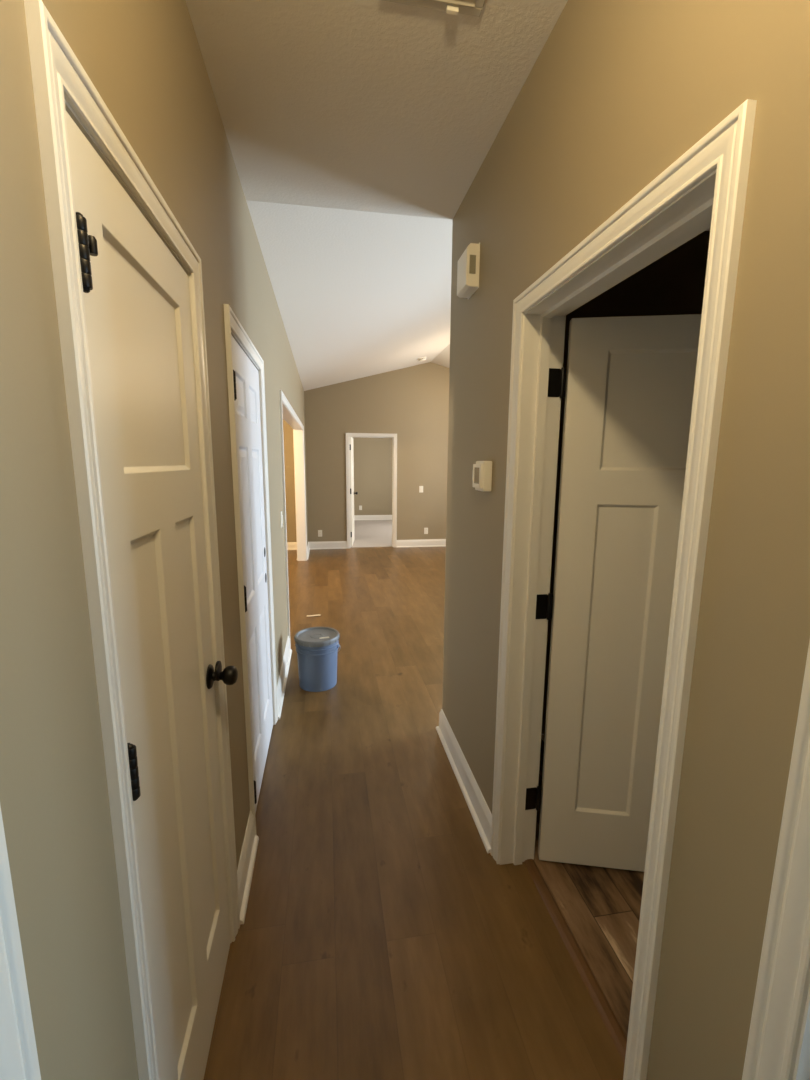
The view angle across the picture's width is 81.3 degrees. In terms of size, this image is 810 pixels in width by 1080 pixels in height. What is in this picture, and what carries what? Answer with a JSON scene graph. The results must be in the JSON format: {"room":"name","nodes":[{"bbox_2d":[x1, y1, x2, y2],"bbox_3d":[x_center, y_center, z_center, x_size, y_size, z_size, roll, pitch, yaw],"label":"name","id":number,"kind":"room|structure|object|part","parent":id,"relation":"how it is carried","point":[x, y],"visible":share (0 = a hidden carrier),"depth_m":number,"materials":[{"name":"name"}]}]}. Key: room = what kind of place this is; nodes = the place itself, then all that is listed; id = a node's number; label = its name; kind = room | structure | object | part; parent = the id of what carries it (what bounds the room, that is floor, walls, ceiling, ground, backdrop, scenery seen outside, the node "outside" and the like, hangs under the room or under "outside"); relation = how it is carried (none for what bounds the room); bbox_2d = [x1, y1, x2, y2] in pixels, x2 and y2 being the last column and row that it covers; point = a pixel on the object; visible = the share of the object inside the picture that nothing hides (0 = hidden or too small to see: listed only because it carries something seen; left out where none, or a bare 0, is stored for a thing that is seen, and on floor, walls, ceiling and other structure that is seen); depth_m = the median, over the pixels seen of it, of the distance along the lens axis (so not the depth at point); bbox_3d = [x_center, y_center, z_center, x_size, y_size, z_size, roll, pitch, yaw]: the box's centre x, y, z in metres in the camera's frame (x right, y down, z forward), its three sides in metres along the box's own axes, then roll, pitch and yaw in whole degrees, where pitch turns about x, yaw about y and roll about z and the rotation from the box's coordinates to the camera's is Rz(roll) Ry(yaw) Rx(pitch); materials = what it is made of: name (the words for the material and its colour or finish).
{"room":"home hallway","nodes":[
{"label":"home hallway","id":0,"kind":"room"},
{"bbox_2d":[0,0,307,1079],"bbox_3d":[-0.963,-0.363,3.318,0.125,2.768,10.291,-1,10,-9],"label":"wall","id":1,"kind":"structure","parent":0,"point":[143,58],"depth_m":0.63,"materials":[{"name":"beige paint"}]},
{"bbox_2d":[0,806,40,1079],"bbox_3d":[-0.397,0.511,0.061,0.144,2.113,0.866,-1,10,-9],"label":"door","id":2,"kind":"structure","parent":1,"relation":"in","point":[18,1050],"depth_m":0.48,"materials":[{"name":"white paint"}]},
{"bbox_2d":[24,0,239,1079],"bbox_3d":[-0.549,0.342,1.080,0.220,2.113,0.740,-1,10,-9],"label":"door","id":3,"kind":"structure","parent":1,"relation":"in","point":[128,284],"depth_m":0.91,"materials":[{"name":"white paint"}]},
{"bbox_3d":[-0.521,0.385,1.351,0.078,0.078,0.068,-1,10,-9],"label":"knob","id":4,"kind":"part","parent":3,"relation":"part of","materials":[{"name":"black metal"}]},
{"bbox_2d":[237,810,258,924],"bbox_3d":[-0.600,1.225,1.793,0.030,0.137,0.378,-1,10,-9],"label":"baseboard","id":5,"kind":"structure","parent":1,"relation":"attached to","point":[245,869],"depth_m":1.78,"materials":[{"name":"white wood"}]},
{"bbox_2d":[224,304,277,834],"bbox_3d":[-0.778,0.144,2.264,0.162,2.113,0.947,-1,10,-9],"label":"door","id":6,"kind":"structure","parent":1,"relation":"in","point":[245,365],"depth_m":2.19,"materials":[{"name":"white wood"}]},
{"bbox_2d":[280,511,282,527],"bbox_3d":[-0.928,-0.154,3.551,0.011,0.120,0.074,-1,10,-9],"label":"light switch","id":7,"kind":"object","parent":1,"relation":"attached to","point":[281,515],"visible":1,"depth_m":3.53,"materials":[{"name":"white plastic"}]},
{"bbox_2d":[277,636,291,718],"bbox_3d":[-0.875,0.953,3.424,0.030,0.137,1.080,-1,10,-9],"label":"baseboard","id":8,"kind":"structure","parent":1,"relation":"attached to","point":[282,680],"depth_m":3.34,"materials":[{"name":"white wood"}]},
{"bbox_2d":[287,542,296,549],"bbox_3d":[-3.156,0.599,5.475,3.536,0.137,5.684,-1,10,-9],"label":"baseboard","id":9,"kind":"structure","parent":1,"relation":"attached to","point":[290,545],"depth_m":8.49,"materials":[{"name":"white wood"}]},
{"bbox_2d":[279,390,306,648],"bbox_3d":[-1.343,-0.413,5.611,0.162,2.113,3.773,-1,10,-9],"label":"door frame","id":10,"kind":"structure","parent":1,"relation":"in","point":[287,413],"depth_m":7.27,"materials":[{"name":"white wood"}]},
{"bbox_3d":[-1.414,-0.411,5.600,0.018,2.113,3.773,-1,10,-9],"label":"casing","id":11,"kind":"part","parent":10,"relation":"part of","materials":[{"name":"white wood"}]},
{"bbox_2d":[307,542,309,559],"bbox_3d":[-1.662,0.177,8.086,0.030,0.137,0.957,-1,10,-9],"label":"baseboard","id":12,"kind":"structure","parent":1,"relation":"attached to","point":[308,549],"depth_m":8.06,"materials":[{"name":"white wood"}]},
{"bbox_2d":[246,200,452,390],"bbox_3d":[0.949,-2.446,5.456,4.529,0.697,6.084,-1,10,-9],"label":"ceiling","id":13,"kind":"structure","parent":0,"point":[359,294],"depth_m":3.72,"materials":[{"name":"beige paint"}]},
{"bbox_2d":[283,362,448,541],"bbox_3d":[-1.351,-1.519,8.412,8.140,3.382,0.125,-1,10,-9],"label":"wall","id":14,"kind":"structure","parent":0,"point":[411,403],"depth_m":8.45,"materials":[{"name":"beige paint"}]},
{"bbox_2d":[309,541,346,548],"bbox_3d":[-1.409,0.095,8.592,0.698,0.137,0.030,-1,10,-9],"label":"baseboard","id":15,"kind":"structure","parent":14,"relation":"attached to","point":[324,544],"depth_m":8.60,"materials":[{"name":"white wood"}]},
{"bbox_2d":[345,433,396,548],"bbox_3d":[-0.678,-0.951,9.008,0.922,2.076,0.916,-1,10,-9],"label":"door","id":16,"kind":"structure","parent":14,"relation":"in","point":[350,493],"depth_m":8.60,"materials":[{"name":"white paint"}]},
{"bbox_2d":[397,539,445,546],"bbox_3d":[1.565,0.372,7.043,2.809,0.137,4.111,-1,10,-9],"label":"baseboard","id":17,"kind":"structure","parent":14,"relation":"attached to","point":[423,542],"depth_m":8.88,"materials":[{"name":"white wood"}]},
{"bbox_2d":[352,437,391,514],"bbox_3d":[-0.688,-1.925,12.780,5.290,2.768,0.120,-1,10,-9],"label":"wall","id":18,"kind":"structure","parent":0,"point":[372,456],"depth_m":12.72,"materials":[{"name":"beige paint"}]},
{"bbox_2d":[354,515,391,519],"bbox_3d":[-0.684,-0.615,12.921,5.290,0.137,0.030,-1,10,-9],"label":"baseboard","id":19,"kind":"structure","parent":18,"relation":"attached to","point":[356,517],"depth_m":12.89,"materials":[{"name":"white wood"}]},
{"bbox_2d":[203,520,643,1079],"bbox_3d":[-0.779,0.708,5.690,8.290,0.124,14.700,-1,10,-9],"label":"floor","id":20,"kind":"structure","parent":0,"point":[380,937],"depth_m":1.70,"materials":[{"name":"brown wood"}]},
{"bbox_2d":[294,627,340,691],"bbox_3d":[-0.621,0.846,3.366,0.321,0.372,0.327,-1,10,-9],"label":"bucket","id":21,"kind":"object","parent":20,"relation":"on","point":[317,651],"visible":1,"depth_m":3.26,"materials":[{"name":"blue plastic"}]},
{"bbox_3d":[-0.621,0.681,3.333,0.317,0.037,0.317,-1,10,-9],"label":"lid","id":22,"kind":"part","parent":21,"relation":"part of","materials":[{"name":"grey plastic"}]},
{"bbox_2d":[524,859,626,1064],"bbox_3d":[0.560,1.345,1.510,0.044,0.009,0.776,-1,10,-9],"label":"trim","id":23,"kind":"structure","parent":20,"relation":"on","point":[606,1013],"depth_m":1.49,"materials":[{"name":"brown wood"}]},
{"bbox_2d":[185,0,710,230],"bbox_3d":[0.840,-1.302,0.278,4.400,0.100,4.327,-1,10,-9],"label":"ceiling","id":24,"kind":"structure","parent":0,"point":[378,106],"depth_m":1.54,"materials":[{"name":"beige paint"}]},
{"bbox_2d":[382,0,484,16],"bbox_3d":[0.090,-1.386,1.121,0.272,0.018,0.272,-1,10,-9],"label":"ceiling vent","id":25,"kind":"object","parent":24,"relation":"in","point":[468,7],"visible":1,"depth_m":1.24,"materials":[{"name":"metal"}]},
{"bbox_3d":[0.126,-1.404,1.249,0.032,0.012,0.012,-1,10,-9],"label":"damper lever","id":26,"kind":"part","parent":25,"relation":"part of","materials":[{"name":"white plastic"}]},
{"bbox_2d":[541,231,709,733],"bbox_3d":[1.997,-0.258,2.806,3.315,2.768,0.125,-1,10,-9],"label":"wall","id":27,"kind":"structure","parent":0,"point":[674,283],"depth_m":2.45,"materials":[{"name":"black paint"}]},
{"bbox_2d":[442,0,809,1079],"bbox_3d":[0.635,0.107,0.540,0.125,2.768,4.207,-1,10,-9],"label":"wall","id":28,"kind":"structure","parent":0,"point":[618,91],"depth_m":0.83,"materials":[{"name":"beige paint"}]},
{"bbox_2d":[436,709,491,852],"bbox_3d":[1.972,1.101,2.647,3.470,0.137,0.928,-1,10,-9],"label":"baseboard","id":29,"kind":"structure","parent":28,"relation":"attached to","point":[481,814],"depth_m":2.24,"materials":[{"name":"white wood"}]},
{"bbox_2d":[457,242,479,298],"bbox_3d":[0.271,-1.157,2.032,0.056,0.174,0.150,-1,10,-9],"label":"door chime","id":30,"kind":"object","parent":28,"relation":"attached to","point":[468,264],"visible":1,"depth_m":1.97,"materials":[{"name":"white plastic"}]},
{"bbox_2d":[469,255,475,273],"bbox_3d":[0.281,-1.147,1.960,0.027,0.072,0.003,-1,10,-9],"label":"grille","id":31,"kind":"object","parent":30,"relation":"attached to","point":[472,258],"depth_m":1.96,"materials":[{"name":"white plastic"}]},
{"bbox_2d":[472,461,491,491],"bbox_3d":[0.311,-0.260,1.914,0.051,0.120,0.108,-1,10,-9],"label":"thermostat","id":32,"kind":"object","parent":28,"relation":"attached to","point":[482,470],"visible":1,"depth_m":1.87,"materials":[{"name":"white plastic"}]},
{"bbox_2d":[490,99,756,1079],"bbox_3d":[0.886,0.300,1.391,0.926,2.113,0.900,-1,10,-9],"label":"door","id":33,"kind":"structure","parent":28,"relation":"in","point":[643,395],"depth_m":1.61,"materials":[{"name":"white paint"}]},
{"bbox_3d":[0.592,0.306,1.342,0.018,2.113,0.900,-1,10,-9],"label":"casing","id":34,"kind":"part","parent":33,"relation":"part of","materials":[{"name":"white wood"}]},
{"bbox_2d":[742,640,809,1079],"bbox_3d":[0.687,0.486,0.255,0.156,2.113,0.894,-1,10,-9],"label":"door frame","id":35,"kind":"structure","parent":28,"relation":"in","point":[778,1044],"depth_m":0.67,"materials":[{"name":"white wood"}]}
]}

